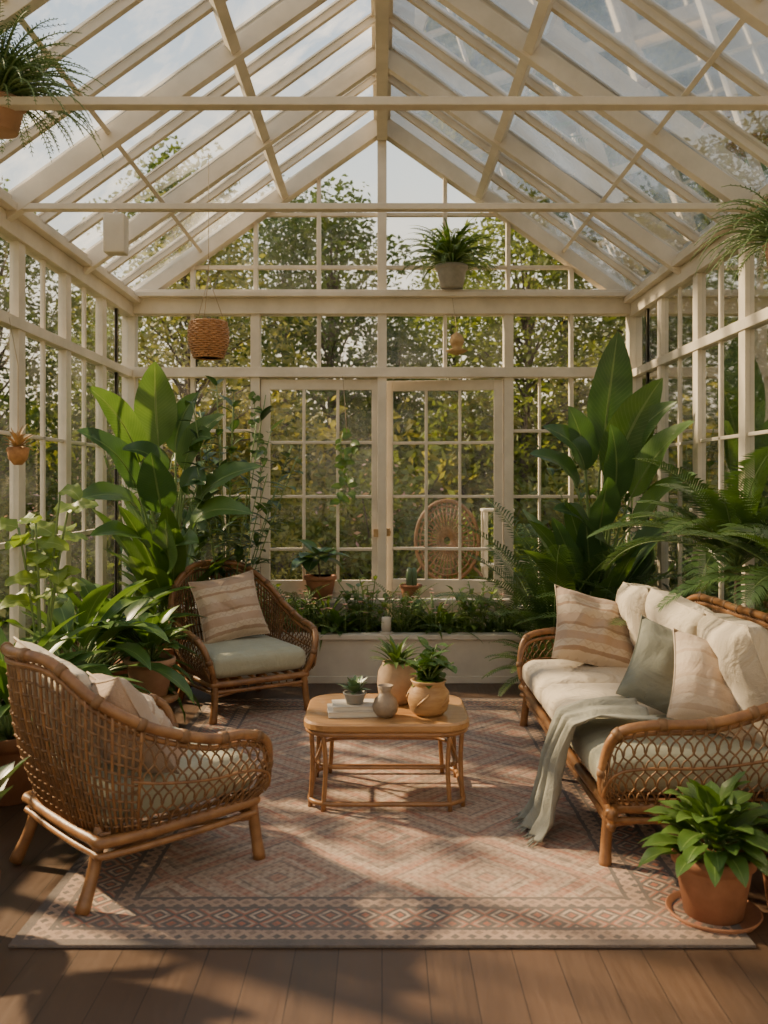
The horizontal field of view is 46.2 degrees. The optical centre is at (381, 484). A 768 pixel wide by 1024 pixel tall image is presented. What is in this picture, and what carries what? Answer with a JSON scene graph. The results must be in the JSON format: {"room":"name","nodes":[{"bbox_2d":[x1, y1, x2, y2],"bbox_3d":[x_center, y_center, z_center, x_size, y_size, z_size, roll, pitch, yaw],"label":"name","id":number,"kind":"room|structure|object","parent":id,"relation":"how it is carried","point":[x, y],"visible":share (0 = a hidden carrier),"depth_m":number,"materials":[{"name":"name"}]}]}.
{"room":"sunroom","nodes":[
{"label":"sunroom","id":0,"kind":"room"},
{"bbox_2d":[0,187,139,701],"bbox_3d":[-1.935,-0.040,2.875,0.150,2.880,8.150,0,0,0],"label":"wall","id":1,"kind":"structure","parent":0,"point":[27,234],"depth_m":5.36,"materials":[{"name":"white paint"}]},
{"bbox_2d":[4,319,41,464],"bbox_3d":[-1.782,-0.470,4.503,0.165,0.740,0.219,0,0,0],"label":"hanging planter","id":2,"kind":"object","parent":1,"relation":"hanging from","point":[18,454],"visible":1,"depth_m":4.47,"materials":[{"name":"ceramic"}]},
{"bbox_2d":[122,119,635,654],"bbox_3d":[0.000,-0.720,6.957,4.027,4.239,0.195,0,0,0],"label":"wall","id":3,"kind":"structure","parent":0,"point":[156,299],"depth_m":6.94,"materials":[{"name":"white paint"}]},
{"bbox_2d":[248,375,359,504],"bbox_3d":[-0.599,-0.344,6.875,0.864,0.993,0.110,0,0,0],"label":"climbing vine","id":4,"kind":"object","parent":3,"relation":"attached to","point":[341,464],"visible":0.94,"depth_m":6.90,"materials":[{"name":"green plant"}]},
{"bbox_2d":[261,379,377,622],"bbox_3d":[-0.475,0.280,6.973,0.930,2.200,0.097,0,0,0],"label":"door","id":5,"kind":"structure","parent":3,"relation":"in","point":[287,586],"depth_m":6.98,"materials":[{"name":"white paint"}]},
{"bbox_2d":[387,379,502,622],"bbox_3d":[0.475,0.280,7.030,0.930,2.200,0.097,0,0,7],"label":"door","id":6,"kind":"structure","parent":3,"relation":"in","point":[496,385],"depth_m":7.04,"materials":[{"name":"white paint"}]},
{"bbox_2d":[397,214,509,288],"bbox_3d":[0.553,-1.777,6.662,0.891,0.552,0.556,0,0,0],"label":"potted fern","id":7,"kind":"object","parent":3,"relation":"on","point":[451,268],"visible":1,"depth_m":6.76,"materials":[{"name":"green plant"}]},
{"bbox_2d":[446,298,467,354],"bbox_3d":[0.540,-1.186,6.661,0.160,0.492,0.481,0,0,0],"label":"hanging ornament","id":8,"kind":"object","parent":3,"relation":"hanging from","point":[456,340],"visible":1,"depth_m":6.46,"materials":[{"name":"wicker"}]},
{"bbox_2d":[0,0,767,286],"bbox_3d":[0.000,-2.101,2.900,4.064,1.552,8.200,0,0,0],"label":"roof frame","id":9,"kind":"structure","parent":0,"point":[375,65],"depth_m":4.62,"materials":[{"name":"white paint"}]},
{"bbox_2d":[0,0,105,161],"bbox_3d":[-1.467,-1.506,3.411,0.804,0.428,0.785,0,0,-27],"label":"hanging fern","id":10,"kind":"object","parent":9,"relation":"hanging from","point":[15,80],"visible":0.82,"depth_m":3.38,"materials":[{"name":"green plant"}]},
{"bbox_2d":[103,210,128,255],"bbox_3d":[-1.360,-1.297,4.600,0.110,0.233,0.090,0,0,0],"label":"box","id":11,"kind":"object","parent":9,"relation":"attached to","point":[115,225],"visible":1,"depth_m":4.55,"materials":[{"name":"white paint"}]},
{"bbox_2d":[187,153,229,360],"bbox_3d":[-1.060,-1.401,5.500,0.258,1.255,0.258,0,0,-7],"label":"hanging basket","id":12,"kind":"object","parent":9,"relation":"hanging from","point":[208,338],"visible":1,"depth_m":5.41,"materials":[{"name":"wicker"}]},
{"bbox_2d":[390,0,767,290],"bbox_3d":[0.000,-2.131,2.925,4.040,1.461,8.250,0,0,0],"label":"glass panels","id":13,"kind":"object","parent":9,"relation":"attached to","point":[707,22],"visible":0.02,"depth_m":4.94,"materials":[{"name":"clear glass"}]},
{"bbox_2d":[691,184,767,292],"bbox_3d":[1.618,-1.201,3.934,0.494,0.645,0.777,0,0,0],"label":"hanging fern","id":14,"kind":"object","parent":9,"relation":"hanging from","point":[761,225],"visible":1,"depth_m":3.97,"materials":[{"name":"green plant"}]},
{"bbox_2d":[0,673,767,1023],"bbox_3d":[0.000,1.460,2.900,4.020,0.120,8.300,0,0,0],"label":"floor","id":15,"kind":"structure","parent":0,"point":[38,985],"depth_m":2.55,"materials":[{"name":"brown wood"}]},
{"bbox_2d":[0,756,29,874],"bbox_3d":[-1.317,1.111,2.746,0.500,0.576,0.475,0,0,0],"label":"rubber plant","id":16,"kind":"object","parent":15,"relation":"on","point":[6,771],"visible":1,"depth_m":2.78,"materials":[{"name":"green plant"}]},
{"bbox_2d":[0,483,98,742],"bbox_3d":[-1.624,0.695,4.371,0.482,1.409,0.473,0,0,0],"label":"leafy plant","id":17,"kind":"object","parent":15,"relation":"on","point":[50,546],"visible":0.71,"depth_m":4.37,"materials":[{"name":"plant"}]},
{"bbox_2d":[0,611,150,805],"bbox_3d":[-1.443,0.976,4.034,0.843,0.846,1.239,0,0,0],"label":"peace lily","id":18,"kind":"object","parent":15,"relation":"on","point":[9,751],"visible":0.36,"depth_m":3.93,"materials":[{"name":"plant"}]},
{"bbox_2d":[0,580,201,721],"bbox_3d":[-1.405,0.939,4.746,0.920,0.920,1.499,0,0,0],"label":"leafy plant","id":19,"kind":"object","parent":15,"relation":"on","point":[91,604],"visible":0.28,"depth_m":4.64,"materials":[{"name":"plant"}]},
{"bbox_2d":[42,578,205,675],"bbox_3d":[-1.467,0.959,5.406,0.796,0.880,1.314,0,0,0],"label":"peace lily","id":20,"kind":"object","parent":15,"relation":"on","point":[131,611],"visible":0.2,"depth_m":5.46,"materials":[{"name":"plant"}]},
{"bbox_2d":[103,438,215,648],"bbox_3d":[-1.519,0.459,6.419,0.691,1.879,0.882,0,0,0],"label":"potted ficus","id":21,"kind":"object","parent":15,"relation":"on","point":[184,514],"visible":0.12,"depth_m":6.48,"materials":[{"name":"plant"}]},
{"bbox_2d":[73,361,261,693],"bbox_3d":[-1.311,0.289,6.063,1.134,2.219,1.533,0,0,0],"label":"potted plant","id":22,"kind":"object","parent":15,"relation":"on","point":[158,554],"visible":0.76,"depth_m":5.79,"materials":[{"name":"green plant"}]},
{"bbox_2d":[161,691,178,703],"bbox_3d":[-1.250,1.266,4.850,0.300,0.272,0.300,0,0,0],"label":"stool","id":23,"kind":"object","parent":15,"relation":"on","point":[169,698],"visible":0.06,"depth_m":4.81,"materials":[{"name":"brown wood"}]},
{"bbox_2d":[98,606,192,696],"bbox_3d":[-1.252,0.889,4.835,0.491,0.480,0.516,0,0,-26],"label":"plant","id":24,"kind":"object","parent":23,"relation":"on","point":[152,681],"visible":0.77,"depth_m":4.78,"materials":[{"name":"green plant"}]},
{"bbox_2d":[166,375,303,689],"bbox_3d":[-1.065,0.344,6.177,1.075,2.110,0.898,0,0,-15],"label":"potted ficus","id":25,"kind":"object","parent":15,"relation":"on","point":[239,550],"visible":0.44,"depth_m":6.11,"materials":[{"name":"plant"}]},
{"bbox_2d":[8,698,755,947],"bbox_3d":[0.000,1.393,4.290,2.260,0.013,3.150,0,0,0],"label":"rug","id":26,"kind":"object","parent":15,"relation":"on","point":[336,877],"visible":0.6,"depth_m":3.22,"materials":[{"name":"beige fabric"}]},
{"bbox_2d":[0,642,273,915],"bbox_3d":[-0.951,0.969,3.307,0.852,0.856,0.846,0,0,-43],"label":"rattan armchair","id":27,"kind":"object","parent":26,"relation":"on","point":[81,800],"visible":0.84,"depth_m":3.01,"materials":[{"name":"brown wicker"}]},
{"bbox_2d":[13,636,103,764],"bbox_3d":[-1.154,0.812,3.282,0.538,0.496,0.269,0,0,40],"label":"throw pillow","id":28,"kind":"object","parent":27,"relation":"on","point":[81,675],"visible":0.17,"depth_m":3.15,"materials":[{"name":"beige fabric"}]},
{"bbox_2d":[87,676,179,773],"bbox_3d":[-0.926,0.847,3.167,0.491,0.429,0.253,0,0,43],"label":"throw pillow","id":29,"kind":"object","parent":27,"relation":"on","point":[117,691],"visible":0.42,"depth_m":3.04,"materials":[{"name":"fabric"}]},
{"bbox_2d":[86,671,187,757],"bbox_3d":[-0.904,0.887,3.351,0.277,0.355,0.450,0,0,-38],"label":"throw pillow","id":30,"kind":"object","parent":27,"relation":"on","point":[164,720],"visible":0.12,"depth_m":3.26,"materials":[{"name":"beige fabric"}]},
{"bbox_2d":[167,559,318,724],"bbox_3d":[-0.923,0.949,5.713,0.845,0.896,0.851,0,0,-32],"label":"rattan armchair","id":31,"kind":"object","parent":26,"relation":"on","point":[260,654],"visible":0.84,"depth_m":5.51,"materials":[{"name":"brown wicker"}]},
{"bbox_2d":[188,570,269,643],"bbox_3d":[-0.976,0.787,5.759,0.502,0.458,0.243,0,0,-28],"label":"throw pillow","id":32,"kind":"object","parent":31,"relation":"on","point":[231,608],"visible":0.98,"depth_m":5.69,"materials":[{"name":"beige fabric"}]},
{"bbox_2d":[304,694,468,811],"bbox_3d":[0.020,1.199,4.080,0.720,0.378,0.570,0,0,0],"label":"coffee table","id":33,"kind":"object","parent":26,"relation":"on","point":[404,725],"visible":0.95,"depth_m":3.85,"materials":[{"name":"brown wood"}]},
{"bbox_2d":[327,699,377,717],"bbox_3d":[-0.120,0.986,3.980,0.240,0.046,0.160,0,0,-6],"label":"book stack","id":34,"kind":"object","parent":33,"relation":"on","point":[339,708],"visible":0.72,"depth_m":3.91,"materials":[{"name":"paper"}]},
{"bbox_2d":[338,675,370,704],"bbox_3d":[-0.128,0.900,3.972,0.150,0.125,0.124,0,0,-33],"label":"potted succulent","id":35,"kind":"object","parent":34,"relation":"on","point":[355,694],"visible":1,"depth_m":3.95,"materials":[{"name":"green plant"}]},
{"bbox_2d":[372,683,398,717],"bbox_3d":[0.015,0.942,3.930,0.116,0.135,0.116,0,0,0],"label":"ceramic vase","id":36,"kind":"object","parent":33,"relation":"on","point":[385,705],"visible":1,"depth_m":3.90,"materials":[{"name":"beige ceramic"}]},
{"bbox_2d":[370,635,421,705],"bbox_3d":[0.077,0.850,4.181,0.295,0.318,0.349,0,0,0],"label":"spider plant","id":37,"kind":"object","parent":33,"relation":"on","point":[393,670],"visible":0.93,"depth_m":4.12,"materials":[{"name":"green plant"}]},
{"bbox_2d":[400,636,456,716],"bbox_3d":[0.221,0.846,3.956,0.223,0.327,0.248,0,0,-29],"label":"potted herb","id":38,"kind":"object","parent":33,"relation":"on","point":[428,695],"visible":1,"depth_m":3.91,"materials":[{"name":"beige ceramic"}]},
{"bbox_2d":[482,630,554,704],"bbox_3d":[1.022,1.169,5.718,0.761,0.460,0.767,0,0,-3],"label":"potted fern","id":39,"kind":"object","parent":26,"relation":"on","point":[542,646],"visible":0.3,"depth_m":5.68,"materials":[{"name":"green plant"}]},
{"bbox_2d":[510,696,659,847],"bbox_3d":[0.791,1.141,3.640,0.539,0.503,0.440,0,0,0],"label":"throw blanket","id":40,"kind":"object","parent":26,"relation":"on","point":[538,815],"visible":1,"depth_m":3.60,"materials":[{"name":"green fabric"}]},
{"bbox_2d":[516,582,767,866],"bbox_3d":[1.292,0.964,4.240,1.030,0.892,2.125,0,0,0],"label":"sofa","id":41,"kind":"object","parent":26,"relation":"on","point":[625,757],"visible":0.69,"depth_m":3.39,"materials":[{"name":"brown wicker"}]},
{"bbox_2d":[551,584,633,667],"bbox_3d":[1.170,0.800,4.931,0.575,0.488,0.301,0,0,-6],"label":"throw pillow","id":42,"kind":"object","parent":41,"relation":"on","point":[584,634],"visible":0.82,"depth_m":4.84,"materials":[{"name":"beige fabric"}]},
{"bbox_2d":[615,615,673,713],"bbox_3d":[1.270,0.820,3.900,0.525,0.472,0.302,0,0,10],"label":"throw pillow","id":43,"kind":"object","parent":41,"relation":"on","point":[648,677],"visible":0.48,"depth_m":3.83,"materials":[{"name":"green fabric"}]},
{"bbox_2d":[666,628,750,740],"bbox_3d":[1.360,0.820,3.599,0.522,0.457,0.307,0,0,2],"label":"throw pillow","id":44,"kind":"object","parent":41,"relation":"on","point":[700,690],"visible":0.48,"depth_m":3.51,"materials":[{"name":"beige fabric"}]},
{"bbox_2d":[637,771,767,933],"bbox_3d":[1.073,1.165,2.911,0.488,0.470,0.453,0,0,0],"label":"plant","id":45,"kind":"object","parent":26,"relation":"on","point":[714,875],"visible":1,"depth_m":2.85,"materials":[{"name":"green plant"}]},
{"bbox_2d":[262,598,510,617],"bbox_3d":[0.000,1.135,6.880,1.960,0.530,0.100,0,0,0],"label":"plant shelf","id":46,"kind":"object","parent":15,"relation":"on","point":[449,601],"visible":0.12,"depth_m":6.83,"materials":[{"name":"white paint"}]},
{"bbox_2d":[288,539,348,599],"bbox_3d":[-0.480,0.644,6.786,0.486,0.451,0.317,0,0,0],"label":"potted ficus","id":47,"kind":"object","parent":46,"relation":"on","point":[308,562],"visible":0.98,"depth_m":6.79,"materials":[{"name":"plant"}]},
{"bbox_2d":[399,567,421,599],"bbox_3d":[0.220,0.749,6.870,0.178,0.240,0.178,0,0,0],"label":"potted cactus","id":48,"kind":"object","parent":46,"relation":"on","point":[411,585],"visible":0.92,"depth_m":6.83,"materials":[{"name":"plant"}]},
{"bbox_2d":[241,624,538,682],"bbox_3d":[0.035,1.228,6.585,2.230,0.345,0.510,0,0,0],"label":"raised planter","id":49,"kind":"object","parent":15,"relation":"on","point":[348,655],"visible":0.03,"depth_m":6.36,"materials":[{"name":"white paint"}]},
{"bbox_2d":[379,617,392,633],"bbox_3d":[0.030,0.996,6.390,0.100,0.115,0.100,0,0,0],"label":"pillar candle","id":50,"kind":"object","parent":49,"relation":"on","point":[386,625],"visible":1,"depth_m":6.36,"materials":[{"name":"white wax"}]},
{"bbox_2d":[256,575,534,648],"bbox_3d":[0.121,0.910,6.520,2.467,0.531,0.480,0,0,0],"label":"greenery","id":51,"kind":"object","parent":49,"relation":"in","point":[414,621],"visible":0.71,"depth_m":6.51,"materials":[{"name":"green plant"}]},
{"bbox_2d":[432,498,691,645],"bbox_3d":[1.100,0.745,5.984,1.530,1.309,1.753,0,0,0],"label":"potted palm","id":52,"kind":"object","parent":15,"relation":"on","point":[541,605],"visible":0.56,"depth_m":5.92,"materials":[{"name":"plant"}]},
{"bbox_2d":[537,438,642,569],"bbox_3d":[1.500,0.492,6.461,0.730,1.813,0.799,0,0,0],"label":"potted ficus","id":53,"kind":"object","parent":15,"relation":"on","point":[550,470],"visible":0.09,"depth_m":6.55,"materials":[{"name":"plant"}]},
{"bbox_2d":[522,331,694,600],"bbox_3d":[1.358,0.190,5.984,1.015,2.419,1.367,0,0,0],"label":"potted plant","id":54,"kind":"object","parent":15,"relation":"on","point":[620,423],"visible":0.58,"depth_m":5.80,"materials":[{"name":"green plant"}]},
{"bbox_2d":[516,567,719,690],"bbox_3d":[1.338,0.950,5.455,1.053,0.898,1.547,0,0,0],"label":"potted palm","id":55,"kind":"object","parent":15,"relation":"on","point":[685,579],"visible":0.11,"depth_m":5.58,"materials":[{"name":"plant"}]},
{"bbox_2d":[586,446,767,604],"bbox_3d":[1.457,0.609,4.519,0.816,1.581,1.462,0,0,0],"label":"potted palm","id":56,"kind":"object","parent":15,"relation":"on","point":[732,508],"visible":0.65,"depth_m":4.40,"materials":[{"name":"plant"}]},
{"bbox_2d":[653,523,767,611],"bbox_3d":[1.506,0.746,3.803,0.718,1.306,1.156,0,0,0],"label":"potted palm","id":57,"kind":"object","parent":15,"relation":"on","point":[752,533],"visible":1,"depth_m":3.82,"materials":[{"name":"plant"}]},
{"bbox_2d":[740,801,767,904],"bbox_3d":[1.364,1.207,2.979,0.490,0.386,0.540,0,0,0],"label":"plant","id":58,"kind":"object","parent":15,"relation":"on","point":[764,804],"visible":0.19,"depth_m":2.98,"materials":[{"name":"green plant"}]},
{"bbox_2d":[624,183,767,607],"bbox_3d":[1.935,-0.040,2.875,0.150,2.880,8.150,0,0,0],"label":"wall","id":59,"kind":"structure","parent":0,"point":[654,289],"depth_m":5.51,"materials":[{"name":"white paint"}]},
{"bbox_2d":[636,241,767,612],"bbox_3d":[1.960,-0.190,2.900,0.001,2.320,8.200,0,0,0],"label":"window","id":60,"kind":"structure","parent":59,"relation":"in","point":[758,285],"depth_m":5.30,"materials":[{"name":"clear glass"}]},
{"label":"outside","id":61,"kind":"structure","parent":0,"visible":0},
{"bbox_2d":[2,534,514,641],"bbox_3d":[0.000,1.700,10.000,80.000,0.400,70.000,0,0,0],"label":"ground","id":62,"kind":"structure","parent":61,"point":[6,629],"depth_m":9.73,"materials":[{"name":"green plant"}]},
{"bbox_2d":[0,549,8,617],"bbox_3d":[-4.056,0.681,6.907,2.817,1.878,2.662,0,0,33],"label":"shrub","id":63,"kind":"object","parent":62,"relation":"on","point":[3,612],"visible":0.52,"depth_m":7.45,"materials":[{"name":"green plant"}]},
{"bbox_2d":[0,285,28,460],"bbox_3d":[-7.614,-1.811,14.059,3.969,6.648,3.860,0,0,-2],"label":"tree","id":64,"kind":"object","parent":62,"relation":"on","point":[4,285],"visible":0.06,"depth_m":14.61,"materials":[{"name":"green plant"}]},
{"bbox_2d":[0,394,35,477],"bbox_3d":[-11.387,-0.434,23.170,7.189,4.794,6.795,0,0,-19],"label":"shrub","id":65,"kind":"object","parent":62,"relation":"on","point":[4,406],"visible":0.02,"depth_m":23.79,"materials":[{"name":"green plant"}]},
{"bbox_2d":[0,530,47,643],"bbox_3d":[-4.385,0.730,8.123,2.832,1.999,3.029,0,0,0],"label":"shrub","id":66,"kind":"object","parent":62,"relation":"on","point":[3,558],"visible":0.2,"depth_m":8.25,"materials":[{"name":"green plant"}]},
{"bbox_2d":[0,476,87,593],"bbox_3d":[-4.726,0.725,11.335,2.644,1.763,2.499,0,0,27],"label":"shrub","id":67,"kind":"object","parent":62,"relation":"on","point":[28,497],"visible":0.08,"depth_m":11.18,"materials":[{"name":"green plant"}]},
{"bbox_2d":[0,403,94,529],"bbox_3d":[-6.788,0.138,14.675,4.674,3.298,4.945,0,0,42],"label":"shrub","id":68,"kind":"object","parent":62,"relation":"on","point":[4,427],"visible":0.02,"depth_m":14.49,"materials":[{"name":"green plant"}]},
{"bbox_2d":[0,176,112,524],"bbox_3d":[-5.156,-1.320,12.099,3.270,5.631,3.362,0,0,-5],"label":"tree","id":69,"kind":"object","parent":62,"relation":"on","point":[5,294],"visible":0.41,"depth_m":11.94,"materials":[{"name":"green plant"}]},
{"bbox_2d":[0,507,121,625],"bbox_3d":[-3.735,0.901,9.913,1.706,1.410,1.848,0,0,25],"label":"shrub","id":70,"kind":"object","parent":62,"relation":"on","point":[89,548],"visible":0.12,"depth_m":9.90,"materials":[{"name":"green plant"}]},
{"bbox_2d":[3,372,173,474],"bbox_3d":[-6.485,-0.434,22.797,6.795,4.794,7.189,0,0,33],"label":"shrub","id":71,"kind":"object","parent":62,"relation":"on","point":[108,372],"visible":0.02,"depth_m":21.41,"materials":[{"name":"green plant"}]},
{"bbox_2d":[0,405,177,565],"bbox_3d":[-4.753,0.318,14.733,4.889,3.226,4.571,0,0,24],"label":"shrub","id":72,"kind":"object","parent":62,"relation":"on","point":[31,410],"visible":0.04,"depth_m":14.20,"materials":[{"name":"green plant"}]},
{"bbox_2d":[25,287,162,479],"bbox_3d":[-6.460,-1.437,19.934,3.703,5.916,3.771,0,0,-7],"label":"tree","id":73,"kind":"object","parent":62,"relation":"on","point":[89,310],"visible":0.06,"depth_m":19.73,"materials":[{"name":"green plant"}]},
{"bbox_2d":[0,457,207,610],"bbox_3d":[-3.564,0.648,11.097,2.569,2.124,2.783,0,0,19],"label":"shrub","id":74,"kind":"object","parent":62,"relation":"on","point":[48,480],"visible":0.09,"depth_m":10.88,"materials":[{"name":"green plant"}]},
{"bbox_2d":[73,515,221,599],"bbox_3d":[-2.563,0.960,10.104,1.989,1.312,1.859,0,0,29],"label":"shrub","id":75,"kind":"object","parent":62,"relation":"on","point":[110,566],"visible":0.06,"depth_m":9.73,"materials":[{"name":"green plant"}]},
{"bbox_2d":[47,135,298,477],"bbox_3d":[-3.965,-2.637,17.742,5.003,8.326,4.606,0,0,40],"label":"tree","id":76,"kind":"object","parent":62,"relation":"on","point":[171,177],"visible":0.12,"depth_m":17.13,"materials":[{"name":"green plant"}]},
{"bbox_2d":[71,460,295,598],"bbox_3d":[-2.474,0.701,10.838,2.954,2.084,3.159,0,0,-9],"label":"shrub","id":77,"kind":"object","parent":62,"relation":"on","point":[172,508],"visible":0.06,"depth_m":10.67,"materials":[{"name":"green plant"}]},
{"bbox_2d":[55,186,324,573],"bbox_3d":[-2.746,-1.374,13.060,3.621,5.784,3.687,0,0,-13],"label":"tree","id":78,"kind":"object","parent":62,"relation":"on","point":[184,350],"visible":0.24,"depth_m":12.74,"materials":[{"name":"green plant"}]},
{"bbox_2d":[74,379,370,575],"bbox_3d":[-2.317,0.021,14.218,5.111,3.606,5.407,0,0,5],"label":"shrub","id":79,"kind":"object","parent":62,"relation":"on","point":[323,435],"visible":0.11,"depth_m":13.65,"materials":[{"name":"green plant"}]},
{"bbox_2d":[163,390,358,498],"bbox_3d":[-3.787,-0.191,23.090,7.189,4.743,6.721,0,0,15],"label":"shrub","id":80,"kind":"object","parent":62,"relation":"on","point":[243,390],"visible":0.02,"depth_m":21.81,"materials":[{"name":"green plant"}]},
{"bbox_2d":[208,521,343,579],"bbox_3d":[-1.220,0.965,10.069,1.612,1.137,1.705,0,0,-1],"label":"shrub","id":81,"kind":"object","parent":62,"relation":"on","point":[286,576],"visible":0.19,"depth_m":9.93,"materials":[{"name":"green plant"}]},
{"bbox_2d":[197,473,371,579],"bbox_3d":[-1.272,0.708,11.191,2.712,1.808,2.563,0,0,18],"label":"shrub","id":82,"kind":"object","parent":62,"relation":"on","point":[294,512],"visible":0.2,"depth_m":11.16,"materials":[{"name":"green plant"}]},
{"bbox_2d":[187,175,389,491],"bbox_3d":[-1.899,-2.849,20.935,5.266,8.764,4.848,0,0,-4],"label":"tree","id":83,"kind":"object","parent":62,"relation":"on","point":[266,221],"visible":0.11,"depth_m":20.61,"materials":[{"name":"green plant"}]},
{"bbox_2d":[202,174,444,501],"bbox_3d":[-0.699,-2.084,16.553,3.976,7.187,4.318,0,0,37],"label":"tree","id":84,"kind":"object","parent":62,"relation":"on","point":[335,229],"visible":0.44,"depth_m":16.04,"materials":[{"name":"green plant"}]},
{"bbox_2d":[229,390,423,518],"bbox_3d":[-1.637,-0.434,23.152,6.795,4.794,7.189,0,0,-4],"label":"shrub","id":85,"kind":"object","parent":62,"relation":"on","point":[288,390],"visible":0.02,"depth_m":22.77,"materials":[{"name":"green plant"}]},
{"bbox_2d":[282,459,470,579],"bbox_3d":[-0.053,0.683,11.605,2.452,2.027,2.656,0,0,10],"label":"shrub","id":86,"kind":"object","parent":62,"relation":"on","point":[366,555],"visible":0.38,"depth_m":11.11,"materials":[{"name":"green plant"}]},
{"bbox_2d":[296,391,479,544],"bbox_3d":[0.886,-0.191,22.799,7.189,4.743,6.721,0,0,-23],"label":"shrub","id":87,"kind":"object","parent":62,"relation":"on","point":[409,391],"visible":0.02,"depth_m":21.14,"materials":[{"name":"green plant"}]},
{"bbox_2d":[324,316,457,559],"bbox_3d":[0.356,-0.942,17.075,2.816,4.849,2.895,0,0,7],"label":"tree","id":88,"kind":"object","parent":62,"relation":"on","point":[423,363],"visible":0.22,"depth_m":16.66,"materials":[{"name":"green plant"}]},
{"bbox_2d":[271,413,514,579],"bbox_3d":[-0.101,0.311,14.543,4.920,3.246,4.600,0,0,-14],"label":"shrub","id":89,"kind":"object","parent":62,"relation":"on","point":[402,468],"visible":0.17,"depth_m":13.32,"materials":[{"name":"green plant"}]},
{"bbox_2d":[353,228,537,539],"bbox_3d":[1.733,-2.075,20.039,4.178,7.195,4.296,0,0,44],"label":"tree","id":90,"kind":"object","parent":62,"relation":"on","point":[435,279],"visible":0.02,"depth_m":19.49,"materials":[{"name":"green plant"}]},
{"bbox_2d":[414,499,482,578],"bbox_3d":[0.620,0.831,8.400,0.648,1.398,0.520,0,0,0],"label":"chair","id":91,"kind":"object","parent":62,"relation":"on","point":[447,531],"visible":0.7,"depth_m":8.56,"materials":[{"name":"wicker"}]},
{"bbox_2d":[393,482,552,603],"bbox_3d":[1.270,0.817,11.317,2.464,1.739,2.635,0,0,-18],"label":"shrub","id":92,"kind":"object","parent":62,"relation":"on","point":[534,505],"visible":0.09,"depth_m":10.97,"materials":[{"name":"green plant"}]},
{"bbox_2d":[412,511,547,603],"bbox_3d":[1.185,0.945,9.799,2.054,1.355,1.921,0,0,28],"label":"shrub","id":93,"kind":"object","parent":62,"relation":"on","point":[473,572],"visible":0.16,"depth_m":9.66,"materials":[{"name":"green plant"}]},
{"bbox_2d":[355,379,624,570],"bbox_3d":[1.857,0.036,14.398,5.055,3.566,5.348,0,0,-33],"label":"shrub","id":94,"kind":"object","parent":62,"relation":"on","point":[409,423],"visible":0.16,"depth_m":13.85,"materials":[{"name":"green plant"}]},
{"bbox_2d":[406,379,582,514],"bbox_3d":[3.701,-0.434,22.964,6.795,4.794,7.189,0,0,-42],"label":"shrub","id":95,"kind":"object","parent":62,"relation":"on","point":[533,388],"visible":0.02,"depth_m":22.29,"materials":[{"name":"green plant"}]},
{"bbox_2d":[480,508,514,577],"bbox_3d":[1.100,0.877,8.600,0.300,1.305,0.260,0,0,0],"label":"plant stand","id":96,"kind":"object","parent":62,"relation":"on","point":[484,511],"visible":0.27,"depth_m":8.48,"materials":[{"name":"white paint"}]},
{"bbox_2d":[407,212,616,541],"bbox_3d":[2.240,-1.622,13.686,3.736,6.257,3.633,0,0,41],"label":"tree","id":97,"kind":"object","parent":62,"relation":"on","point":[531,250],"visible":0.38,"depth_m":13.38,"materials":[{"name":"green plant"}]},
{"bbox_2d":[455,235,625,506],"bbox_3d":[3.819,-1.910,18.588,4.320,6.901,4.399,0,0,37],"label":"tree","id":98,"kind":"object","parent":62,"relation":"on","point":[565,319],"visible":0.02,"depth_m":18.21,"materials":[{"name":"green plant"}]},
{"bbox_2d":[461,459,625,594],"bbox_3d":[2.478,0.599,11.642,3.140,2.094,2.968,0,0,9],"label":"shrub","id":99,"kind":"object","parent":62,"relation":"on","point":[533,511],"visible":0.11,"depth_m":11.01,"materials":[{"name":"green plant"}]},
{"bbox_2d":[485,434,617,535],"bbox_3d":[4.198,0.244,14.140,4.883,3.446,5.223,0,0,38],"label":"shrub","id":100,"kind":"object","parent":62,"relation":"on","point":[543,483],"visible":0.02,"depth_m":13.47,"materials":[{"name":"green plant"}]},
{"bbox_2d":[541,285,625,527],"bbox_3d":[4.072,-1.311,12.588,3.603,5.653,3.539,0,0,34],"label":"tree","id":101,"kind":"object","parent":62,"relation":"on","point":[607,323],"visible":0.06,"depth_m":12.56,"materials":[{"name":"green plant"}]},
{"bbox_2d":[545,514,625,570],"bbox_3d":[2.534,0.928,9.861,1.749,1.234,1.851,0,0,-2],"label":"shrub","id":102,"kind":"object","parent":62,"relation":"on","point":[612,537],"visible":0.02,"depth_m":9.68,"materials":[{"name":"green plant"}]},
{"bbox_2d":[566,286,625,408],"bbox_3d":[6.116,-2.755,17.857,4.995,8.603,5.137,0,0,1],"label":"tree","id":103,"kind":"object","parent":62,"relation":"on","point":[589,286],"visible":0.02,"depth_m":18.51,"materials":[{"name":"green plant"}]}
]}

